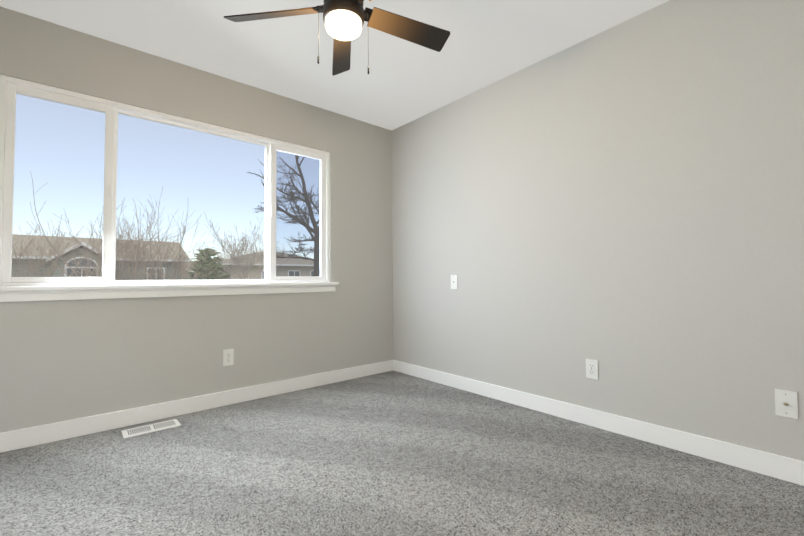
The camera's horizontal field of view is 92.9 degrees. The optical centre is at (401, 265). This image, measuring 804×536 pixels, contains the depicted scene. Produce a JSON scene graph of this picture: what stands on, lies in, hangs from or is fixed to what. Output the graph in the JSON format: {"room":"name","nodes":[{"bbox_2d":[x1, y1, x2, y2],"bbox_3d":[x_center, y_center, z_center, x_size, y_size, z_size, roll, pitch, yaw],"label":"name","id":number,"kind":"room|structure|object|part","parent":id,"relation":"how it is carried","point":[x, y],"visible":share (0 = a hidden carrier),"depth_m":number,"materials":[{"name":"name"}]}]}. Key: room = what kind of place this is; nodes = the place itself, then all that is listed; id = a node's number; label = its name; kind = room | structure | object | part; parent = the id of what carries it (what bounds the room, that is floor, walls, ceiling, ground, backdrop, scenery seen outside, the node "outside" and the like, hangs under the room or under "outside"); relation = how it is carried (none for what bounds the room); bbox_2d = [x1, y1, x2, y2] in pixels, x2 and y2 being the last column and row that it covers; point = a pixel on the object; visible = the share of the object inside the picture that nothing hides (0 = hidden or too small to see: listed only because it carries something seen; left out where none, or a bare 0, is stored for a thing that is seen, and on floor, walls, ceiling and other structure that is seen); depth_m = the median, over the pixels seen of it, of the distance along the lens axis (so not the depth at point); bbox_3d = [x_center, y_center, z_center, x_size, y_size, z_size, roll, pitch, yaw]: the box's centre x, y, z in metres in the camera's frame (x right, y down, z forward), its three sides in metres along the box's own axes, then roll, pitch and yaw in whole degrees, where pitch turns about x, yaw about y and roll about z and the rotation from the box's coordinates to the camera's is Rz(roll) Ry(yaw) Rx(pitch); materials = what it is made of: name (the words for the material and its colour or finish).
{"room":"empty bedroom","nodes":[
{"label":"empty bedroom","id":0,"kind":"room"},
{"bbox_2d":[0,7,392,432],"bbox_3d":[-1.199,-0.187,3.035,2.788,2.440,0.140,1,-3,-41],"label":"wall","id":1,"kind":"structure","parent":0,"point":[62,360],"depth_m":2.70,"materials":[{"name":"beige paint"}]},
{"bbox_2d":[0,74,338,301],"bbox_3d":[-1.435,-0.410,2.784,2.165,1.258,0.155,1,-3,-41],"label":"window","id":2,"kind":"structure","parent":1,"relation":"in","point":[10,87],"depth_m":2.45,"materials":[{"name":"white plastic"}]},
{"bbox_3d":[-1.471,-0.441,2.800,1.950,1.107,0.033,1,-3,-41],"label":"glass","id":3,"kind":"part","parent":2,"relation":"part of","materials":[{"name":"clear glass"}]},
{"bbox_3d":[-1.401,0.174,2.729,2.165,0.085,0.062,1,-3,-41],"label":"window stool apron","id":4,"kind":"part","parent":2,"relation":"part of","materials":[{"name":"white wood"}]},
{"bbox_2d":[276,151,319,275],"bbox_3d":[-0.916,-0.434,3.326,0.496,1.125,0.002,1,-3,-41],"label":"screen","id":5,"kind":"object","parent":2,"relation":"attached to","point":[299,218],"depth_m":3.34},
{"bbox_2d":[0,360,392,452],"bbox_3d":[-1.236,0.976,2.855,3.041,0.105,0.014,1,-3,-41],"label":"baseboard","id":6,"kind":"structure","parent":1,"relation":"attached to","point":[35,435],"depth_m":2.56,"materials":[{"name":"white wood"}]},
{"bbox_2d":[223,349,233,365],"bbox_3d":[-1.284,0.681,2.830,0.072,0.118,0.008,1,-3,-41],"label":"electrical outlet","id":7,"kind":"object","parent":1,"relation":"attached to","point":[228,356],"visible":1,"depth_m":2.83,"materials":[{"name":"white plastic"}]},
{"bbox_2d":[0,0,668,130],"bbox_3d":[0.098,-1.532,1.367,3.321,0.120,4.439,1,-3,-41],"label":"ceiling","id":8,"kind":"structure","parent":0,"point":[404,82],"depth_m":2.45,"materials":[{"name":"white paint"}]},
{"bbox_2d":[224,0,449,75],"bbox_3d":[-0.240,-1.171,1.744,1.098,0.572,1.077,1,-3,-41],"label":"fan","id":9,"kind":"object","parent":8,"relation":"hanging from","point":[343,20],"visible":1,"depth_m":1.83,"materials":[{"name":"brown wood"}]},
{"bbox_2d":[0,371,803,535],"bbox_3d":[0.116,1.027,1.281,3.321,0.120,4.439,1,-3,-41],"label":"floor","id":10,"kind":"structure","parent":0,"point":[392,453],"depth_m":1.77,"materials":[{"name":"carpet"}]},
{"bbox_2d":[122,419,180,437],"bbox_3d":[-1.558,1.010,2.381,0.294,0.010,0.142,1,-3,-41],"label":"air vent register","id":11,"kind":"object","parent":10,"relation":"on","point":[136,431],"visible":1,"depth_m":2.36,"materials":[{"name":"white metal"}]},
{"bbox_2d":[392,0,803,460],"bbox_3d":[1.313,-0.226,2.361,0.140,2.440,4.439,1,-3,-41],"label":"wall","id":12,"kind":"structure","parent":0,"point":[622,203],"depth_m":2.23,"materials":[{"name":"beige paint"}]},
{"bbox_2d":[451,275,457,288],"bbox_3d":[0.442,0.141,3.251,0.008,0.118,0.072,1,-3,-41],"label":"jack","id":13,"kind":"object","parent":12,"relation":"attached to","point":[454,281],"visible":1,"depth_m":3.24,"materials":[{"name":"white plastic"}]},
{"bbox_2d":[586,359,597,379],"bbox_3d":[1.181,0.645,2.378,0.008,0.118,0.072,1,-3,-41],"label":"electrical outlet","id":14,"kind":"object","parent":12,"relation":"attached to","point":[591,369],"visible":1,"depth_m":2.38,"materials":[{"name":"white plastic"}]},
{"bbox_2d":[393,360,803,485],"bbox_3d":[1.267,0.939,2.266,0.014,0.105,4.145,1,-3,-41],"label":"baseboard","id":15,"kind":"structure","parent":12,"relation":"attached to","point":[788,469],"depth_m":2.17,"materials":[{"name":"white wood"}]},
{"bbox_2d":[775,389,797,418],"bbox_3d":[1.734,0.626,1.727,0.020,0.118,0.072,1,-3,-41],"label":"outlet","id":16,"kind":"object","parent":12,"relation":"attached to","point":[786,404],"visible":1,"depth_m":1.73,"materials":[{"name":"white plastic"}]},
{"label":"outside","id":17,"kind":"structure","parent":0,"visible":0},
{"bbox_2d":[11,234,313,279],"bbox_3d":[-28.474,4.461,109.351,400.000,7.620,195.801,1,-3,-41],"label":"houses","id":18,"kind":"structure","parent":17,"point":[254,269],"depth_m":23.35,"materials":[{"name":"brown"}]},
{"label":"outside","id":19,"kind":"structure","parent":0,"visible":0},
{"bbox_2d":[11,155,319,279],"bbox_3d":[-9.390,-0.444,17.460,13.554,10.436,16.891,1,-3,-41],"label":"trees","id":20,"kind":"object","parent":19,"point":[204,270],"depth_m":11.86,"materials":[{"name":"beige plant"}]}
]}

